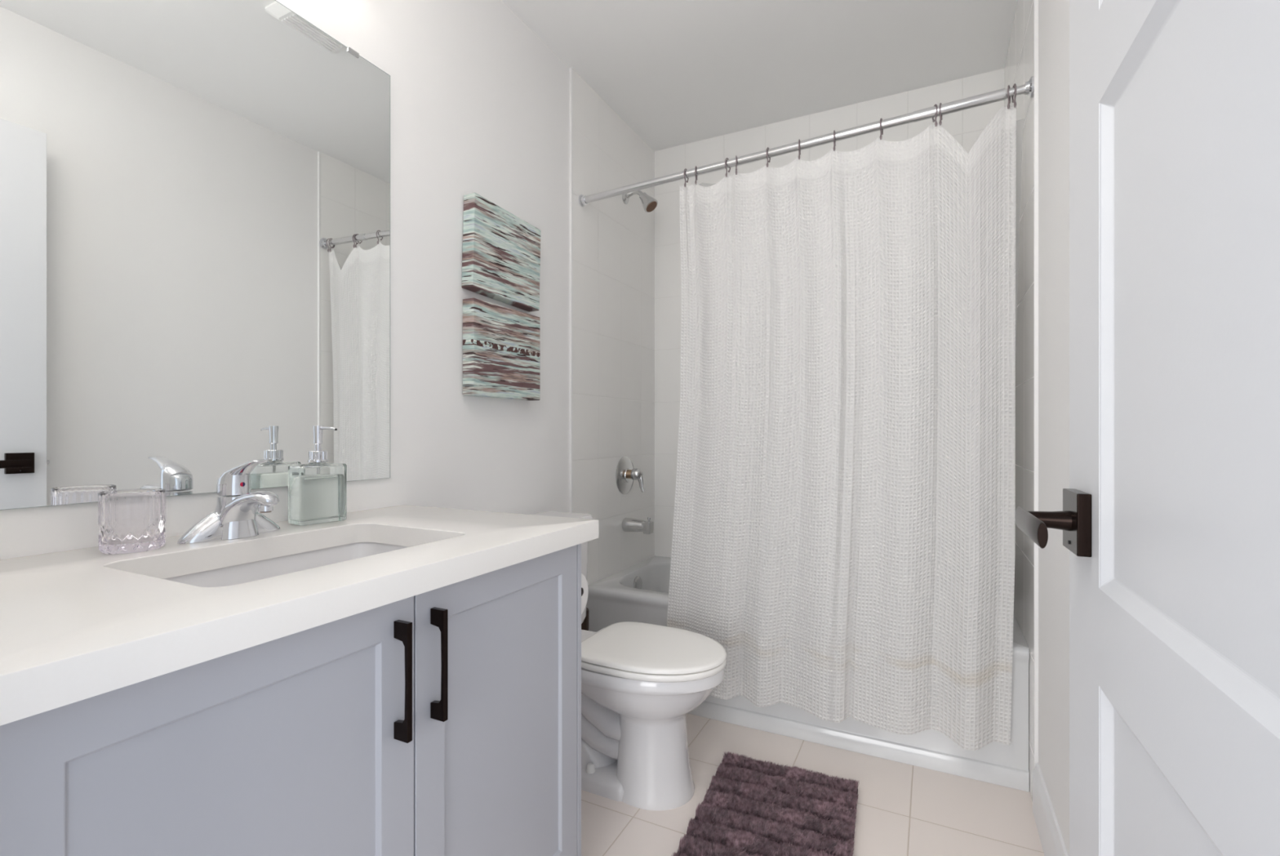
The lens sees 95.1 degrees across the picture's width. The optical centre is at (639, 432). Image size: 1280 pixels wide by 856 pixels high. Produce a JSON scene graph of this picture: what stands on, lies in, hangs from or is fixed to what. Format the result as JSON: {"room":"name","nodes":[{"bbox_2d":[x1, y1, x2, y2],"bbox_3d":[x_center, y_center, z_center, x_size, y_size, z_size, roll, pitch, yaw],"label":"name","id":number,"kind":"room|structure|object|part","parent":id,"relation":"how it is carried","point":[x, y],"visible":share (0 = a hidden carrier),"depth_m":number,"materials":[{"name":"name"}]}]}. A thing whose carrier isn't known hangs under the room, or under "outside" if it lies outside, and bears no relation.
{"room":"bathroom","nodes":[
{"label":"bathroom","id":0,"kind":"room"},
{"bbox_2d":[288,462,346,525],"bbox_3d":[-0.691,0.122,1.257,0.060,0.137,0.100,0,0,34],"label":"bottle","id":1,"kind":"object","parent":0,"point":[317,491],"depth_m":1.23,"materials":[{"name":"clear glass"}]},
{"bbox_2d":[0,0,654,584],"bbox_3d":[-0.576,-0.194,1.775,0.109,2.445,2.700,0,0,27],"label":"wall","id":2,"kind":"structure","parent":0,"point":[480,104],"depth_m":1.91,"materials":[{"name":"white paint"}]},
{"bbox_2d":[0,0,390,510],"bbox_3d":[-0.844,-0.406,1.126,0.008,1.044,0.878,0,0,27],"label":"wall mirror","id":3,"kind":"object","parent":2,"relation":"attached to","point":[195,194],"visible":1,"depth_m":1.10,"materials":[{"name":"grey mirror"}]},
{"bbox_2d":[461,192,540,311],"bbox_3d":[-0.439,-0.568,1.892,0.045,0.293,0.338,0,0,27],"label":"canvas painting","id":4,"kind":"object","parent":2,"relation":"attached to","point":[501,251],"visible":1,"depth_m":1.84},
{"bbox_2d":[462,297,540,399],"bbox_3d":[-0.439,-0.257,1.892,0.045,0.288,0.329,0,0,27],"label":"canvas painting","id":5,"kind":"object","parent":2,"relation":"attached to","point":[501,344],"visible":1,"depth_m":1.84},
{"bbox_2d":[569,67,572,512],"bbox_3d":[-0.268,-0.194,2.277,0.010,2.445,0.007,0,0,27],"label":"trim","id":6,"kind":"structure","parent":2,"relation":"attached to","point":[571,68],"depth_m":2.27,"materials":[{"name":"white paint"}]},
{"bbox_2d":[615,456,644,493],"bbox_3d":[-0.025,0.192,2.643,0.098,0.172,0.172,0,0,27],"label":"shower valve","id":7,"kind":"object","parent":2,"relation":"attached to","point":[625,473],"visible":1,"depth_m":2.62,"materials":[{"name":"silver metal"}]},
{"bbox_3d":[-0.042,0.186,2.651,0.024,0.040,0.040,0,0,27],"label":"valve stem","id":8,"kind":"part","parent":7,"relation":"part of","materials":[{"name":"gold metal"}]},
{"bbox_3d":[-0.007,0.214,2.634,0.058,0.108,0.054,0,0,27],"label":"lever","id":9,"kind":"part","parent":7,"relation":"part of","materials":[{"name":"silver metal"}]},
{"bbox_2d":[622,516,653,533],"bbox_3d":[-0.009,0.412,2.634,0.136,0.072,0.063,0,0,27],"label":"tub spout","id":10,"kind":"object","parent":2,"relation":"attached to","point":[628,524],"visible":1,"depth_m":2.61,"materials":[{"name":"silver metal"}]},
{"bbox_2d":[622,190,657,213],"bbox_3d":[0.002,-1.041,2.629,0.164,0.111,0.069,0,0,27],"label":"shower","id":11,"kind":"object","parent":2,"relation":"attached to","point":[649,203],"visible":0.96,"depth_m":2.60,"materials":[{"name":"silver metal"}]},
{"bbox_3d":[-0.026,-1.075,2.643,0.102,0.043,0.021,0,0,27],"label":"shower arm","id":12,"kind":"part","parent":11,"relation":"part of","materials":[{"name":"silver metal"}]},
{"bbox_2d":[578,75,1034,206],"bbox_3d":[0.427,-0.945,1.979,1.503,0.084,0.054,0,0,28],"label":"curtain rod","id":13,"kind":"object","parent":2,"relation":"attached to","point":[1000,95],"visible":1,"depth_m":1.87,"materials":[{"name":"silver metal"}]},
{"bbox_2d":[684,168,688,186],"bbox_3d":[0.167,-0.921,2.121,0.007,0.069,0.041,0,0,27],"label":"curtain hook","id":14,"kind":"object","parent":13,"relation":"hanging from","point":[685,168],"visible":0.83,"depth_m":2.11,"materials":[{"name":"grey metal"}]},
{"bbox_2d":[694,165,697,184],"bbox_3d":[0.202,-0.921,2.103,0.007,0.069,0.041,0,0,12],"label":"curtain hook","id":15,"kind":"object","parent":13,"relation":"hanging from","point":[695,182],"visible":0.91,"depth_m":2.09,"materials":[{"name":"grey metal"}]},
{"bbox_2d":[724,157,730,177],"bbox_3d":[0.307,-0.924,2.046,0.007,0.069,0.041,0,0,35],"label":"curtain hook","id":16,"kind":"object","parent":13,"relation":"hanging from","point":[726,157],"visible":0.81,"depth_m":2.04,"materials":[{"name":"grey metal"}]},
{"bbox_2d":[735,155,737,174],"bbox_3d":[0.334,-0.925,2.032,0.007,0.069,0.041,0,0,10],"label":"curtain hook","id":17,"kind":"object","parent":13,"relation":"hanging from","point":[735,156],"visible":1,"depth_m":2.02,"materials":[{"name":"grey metal"}]},
{"bbox_2d":[766,146,770,167],"bbox_3d":[0.434,-0.928,1.978,0.007,0.069,0.041,0,0,29],"label":"curtain hook","id":18,"kind":"object","parent":13,"relation":"hanging from","point":[769,161],"visible":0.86,"depth_m":1.97,"materials":[{"name":"grey metal"}]},
{"bbox_2d":[798,139,800,159],"bbox_3d":[0.525,-0.930,1.929,0.007,0.069,0.041,0,0,20],"label":"curtain hook","id":19,"kind":"object","parent":13,"relation":"hanging from","point":[799,150],"visible":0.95,"depth_m":1.92,"materials":[{"name":"grey metal"}]},
{"bbox_2d":[833,129,835,151],"bbox_3d":[0.623,-0.933,1.877,0.007,0.069,0.041,0,0,22],"label":"curtain hook","id":20,"kind":"object","parent":13,"relation":"hanging from","point":[834,141],"visible":0.94,"depth_m":1.86,"materials":[{"name":"grey metal"}]},
{"bbox_2d":[666,106,1016,750],"bbox_3d":[0.577,-0.008,1.888,1.075,1.831,0.065,0,0,27],"label":"shower curtain","id":21,"kind":"object","parent":20,"relation":"hanging from","point":[843,528],"visible":0.96,"depth_m":1.84,"materials":[{"name":"fabric"}]},
{"bbox_2d":[698,119,1023,342],"bbox_3d":[0.645,-0.097,1.958,1.056,1.600,0.156,0,0,27],"label":"curtain liner","id":22,"kind":"object","parent":13,"relation":"hanging from","point":[1020,123],"visible":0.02,"depth_m":1.69,"materials":[{"name":"white plastic"}]},
{"bbox_2d":[880,118,883,139],"bbox_3d":[0.747,-0.936,1.810,0.007,0.069,0.041,0,0,32],"label":"curtain hook","id":23,"kind":"object","parent":13,"relation":"hanging from","point":[881,119],"visible":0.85,"depth_m":1.80,"materials":[{"name":"grey metal"}]},
{"bbox_2d":[932,103,937,126],"bbox_3d":[0.876,-0.939,1.741,0.007,0.069,0.041,0,0,10],"label":"curtain hook","id":24,"kind":"object","parent":13,"relation":"hanging from","point":[935,104],"visible":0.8,"depth_m":1.73,"materials":[{"name":"grey metal"}]},
{"bbox_2d":[938,102,942,125],"bbox_3d":[0.890,-0.940,1.733,0.007,0.069,0.041,0,0,34],"label":"curtain hook","id":25,"kind":"object","parent":13,"relation":"hanging from","point":[940,104],"visible":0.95,"depth_m":1.72,"materials":[{"name":"grey metal"}]},
{"bbox_2d":[1007,84,1010,109],"bbox_3d":[1.041,-0.944,1.652,0.007,0.069,0.041,0,0,38],"label":"curtain hook","id":26,"kind":"object","parent":13,"relation":"hanging from","point":[1008,86],"visible":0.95,"depth_m":1.64,"materials":[{"name":"grey metal"}]},
{"bbox_2d":[1011,83,1016,107],"bbox_3d":[1.052,-0.944,1.647,0.007,0.069,0.041,0,0,21],"label":"curtain hook","id":27,"kind":"object","parent":13,"relation":"hanging from","point":[1015,84],"visible":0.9,"depth_m":1.64,"materials":[{"name":"grey metal"}]},
{"bbox_2d":[502,0,1017,151],"bbox_3d":[0.167,-1.442,1.459,1.720,0.050,2.800,0,0,27],"label":"ceiling","id":28,"kind":"structure","parent":0,"point":[677,73],"depth_m":2.17,"materials":[{"name":"white paint"}]},
{"bbox_2d":[581,712,1044,855],"bbox_3d":[-0.186,1.053,0.753,1.720,0.050,4.380,0,0,27],"label":"floor","id":29,"kind":"structure","parent":0,"point":[904,809],"depth_m":1.61,"materials":[{"name":"tile"}]},
{"bbox_2d":[0,542,581,855],"bbox_3d":[-0.586,0.630,0.961,0.587,0.796,0.985,0,0,27],"label":"vanity cabinet","id":30,"kind":"object","parent":29,"relation":"on","point":[446,720],"visible":0.84,"depth_m":0.78,"materials":[{"name":"grey paint"}]},
{"bbox_3d":[-0.444,0.580,0.673,0.019,0.692,0.449,0,0,27],"label":"door","id":31,"kind":"part","parent":30,"relation":"part of","materials":[{"name":"grey paint"}]},
{"bbox_2d":[0,504,599,724],"bbox_3d":[-0.587,0.211,0.975,0.602,0.040,1.016,0,0,27],"label":"countertop","id":32,"kind":"structure","parent":30,"relation":"on","point":[77,624],"depth_m":0.73,"materials":[{"name":"stone"}]},
{"bbox_2d":[97,488,165,553],"bbox_3d":[-0.832,0.143,0.961,0.084,0.096,0.084,0,0,27],"label":"glass tumbler","id":33,"kind":"object","parent":32,"relation":"on","point":[130,520],"visible":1,"depth_m":0.93,"materials":[{"name":"clear glass"}]},
{"bbox_2d":[177,458,280,543],"bbox_3d":[-0.744,0.119,1.066,0.152,0.144,0.164,0,0,-31],"label":"faucet","id":34,"kind":"object","parent":32,"relation":"on","point":[236,515],"visible":1,"depth_m":1.06,"materials":[{"name":"silver metal"}]},
{"bbox_3d":[-0.726,0.081,1.073,0.112,0.067,0.052,0,0,27],"label":"lever handle","id":35,"kind":"part","parent":34,"relation":"part of","materials":[{"name":"silver metal"}]},
{"bbox_3d":[-0.707,0.146,1.064,0.139,0.085,0.074,0,0,27],"label":"spout","id":36,"kind":"part","parent":34,"relation":"part of","materials":[{"name":"silver metal"}]},
{"bbox_2d":[164,542,410,586],"bbox_3d":[-0.557,0.307,0.985,0.347,0.149,0.490,0,0,27],"label":"sink","id":37,"kind":"object","parent":32,"relation":"in","point":[242,573],"visible":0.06,"depth_m":1.10,"materials":[{"name":"white ceramic"}]},
{"bbox_2d":[288,425,346,525],"bbox_3d":[-0.682,0.087,1.251,0.082,0.207,0.100,0,0,34],"label":"soap dispenser","id":38,"kind":"object","parent":32,"relation":"on","point":[317,488],"visible":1,"depth_m":1.23,"materials":[{"name":"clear glass"}]},
{"bbox_3d":[-0.337,0.352,0.833,0.028,0.168,0.009,0,0,27],"label":"handle","id":39,"kind":"part","parent":30,"relation":"part of","materials":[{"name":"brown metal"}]},
{"bbox_3d":[-0.307,0.352,0.894,0.028,0.168,0.009,0,0,27],"label":"handle","id":40,"kind":"part","parent":30,"relation":"part of","materials":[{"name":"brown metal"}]},
{"bbox_3d":[-0.243,0.580,1.074,0.019,0.692,0.442,0,0,27],"label":"door","id":41,"kind":"part","parent":30,"relation":"part of","materials":[{"name":"grey paint"}]},
{"bbox_3d":[-0.381,0.630,1.401,0.559,0.796,0.014,0,0,27],"label":"panel","id":42,"kind":"part","parent":30,"relation":"part of","materials":[{"name":"grey paint"}]},
{"bbox_2d":[581,606,589,630],"bbox_3d":[-0.235,0.793,2.170,0.093,0.470,0.093,0,0,27],"label":"toilet brush","id":43,"kind":"object","parent":29,"relation":"on","point":[585,624],"visible":0.07,"depth_m":2.15,"materials":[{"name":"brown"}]},
{"bbox_2d":[532,511,726,809],"bbox_3d":[-0.099,0.655,1.777,0.739,0.746,0.420,0,0,27],"label":"toilet","id":44,"kind":"object","parent":29,"relation":"on","point":[640,681],"visible":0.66,"depth_m":1.62,"materials":[{"name":"white ceramic"}]},
{"bbox_3d":[-0.337,0.297,1.896,0.207,0.030,0.420,0,0,27],"label":"tank lid","id":45,"kind":"part","parent":44,"relation":"part of","materials":[{"name":"white ceramic"}]},
{"bbox_3d":[-0.339,0.483,1.897,0.187,0.340,0.400,0,0,27],"label":"tank","id":46,"kind":"part","parent":44,"relation":"part of","materials":[{"name":"white ceramic"}]},
{"bbox_3d":[0.044,0.643,1.706,0.417,0.018,0.347,0,0,27],"label":"seat","id":47,"kind":"part","parent":44,"relation":"part of","materials":[{"name":"white plastic"}]},
{"bbox_3d":[0.043,0.624,1.706,0.422,0.016,0.346,0,0,27],"label":"lid","id":48,"kind":"part","parent":44,"relation":"part of","materials":[{"name":"white plastic"}]},
{"bbox_2d":[671,751,859,855],"bbox_3d":[0.332,1.010,1.494,0.402,0.035,0.605,0,0,23],"label":"bath mat","id":49,"kind":"object","parent":29,"relation":"on","point":[750,806],"visible":1,"depth_m":1.55,"materials":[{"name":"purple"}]},
{"bbox_2d":[586,555,1029,791],"bbox_3d":[0.594,0.823,2.312,1.501,0.410,0.674,0,0,27],"label":"bathtub","id":50,"kind":"object","parent":29,"relation":"on","point":[638,592],"visible":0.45,"depth_m":1.91,"materials":[{"name":"white ceramic"}]},
{"bbox_3d":[-0.008,0.676,2.615,0.014,0.072,0.072,0,0,27],"label":"overflow plate","id":51,"kind":"part","parent":50,"relation":"part of","materials":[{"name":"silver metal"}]},
{"bbox_2d":[654,68,1004,557],"bbox_3d":[0.747,-0.194,2.618,1.502,2.445,0.009,0,0,27],"label":"wall","id":52,"kind":"structure","parent":0,"point":[966,126],"depth_m":2.83,"materials":[{"name":"paint"}]},
{"bbox_2d":[1004,0,1069,855],"bbox_3d":[0.865,-0.194,1.054,0.109,2.445,2.700,0,0,27],"label":"wall","id":53,"kind":"structure","parent":0,"point":[1053,15],"depth_m":1.48,"materials":[{"name":"white paint"}]},
{"bbox_2d":[1034,0,1038,767],"bbox_3d":[1.083,-0.194,1.601,0.010,2.445,0.007,0,0,27],"label":"trim","id":54,"kind":"structure","parent":53,"relation":"attached to","point":[1036,2],"depth_m":1.60,"materials":[{"name":"white paint"}]},
{"bbox_2d":[1032,762,1068,855],"bbox_3d":[0.686,0.962,0.812,0.014,0.132,1.747,0,0,27],"label":"baseboard","id":55,"kind":"structure","parent":53,"relation":"attached to","point":[1052,842],"depth_m":1.43,"materials":[{"name":"white paint"}]},
{"bbox_3d":[-0.432,-0.194,0.261,1.520,2.445,0.120,0,0,27],"label":"wall","id":56,"kind":"structure","parent":0,"visible":0},
{"bbox_2d":[1014,0,1279,855],"bbox_3d":[0.352,0.007,0.372,0.109,2.023,0.777,0,0,25],"label":"door","id":57,"kind":"structure","parent":56,"relation":"in","point":[1169,520],"depth_m":0.44,"materials":[{"name":"white paint"}]},
{"bbox_3d":[0.415,0.098,0.624,0.009,0.026,0.139,0,0,25],"label":"lever","id":58,"kind":"part","parent":57,"relation":"part of","materials":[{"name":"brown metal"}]},
{"bbox_3d":[-0.230,0.380,1.396,0.162,0.048,0.110,0,0,27],"label":"paper holder","id":59,"kind":"object","parent":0,"visible":0},
{"bbox_2d":[581,573,588,613],"bbox_3d":[-0.198,0.393,1.429,0.100,0.111,0.111,0,0,27],"label":"toilet paper roll","id":60,"kind":"object","parent":59,"relation":"hanging from","point":[584,581],"visible":0.08,"depth_m":1.44,"materials":[{"name":"white paper"}]}
]}

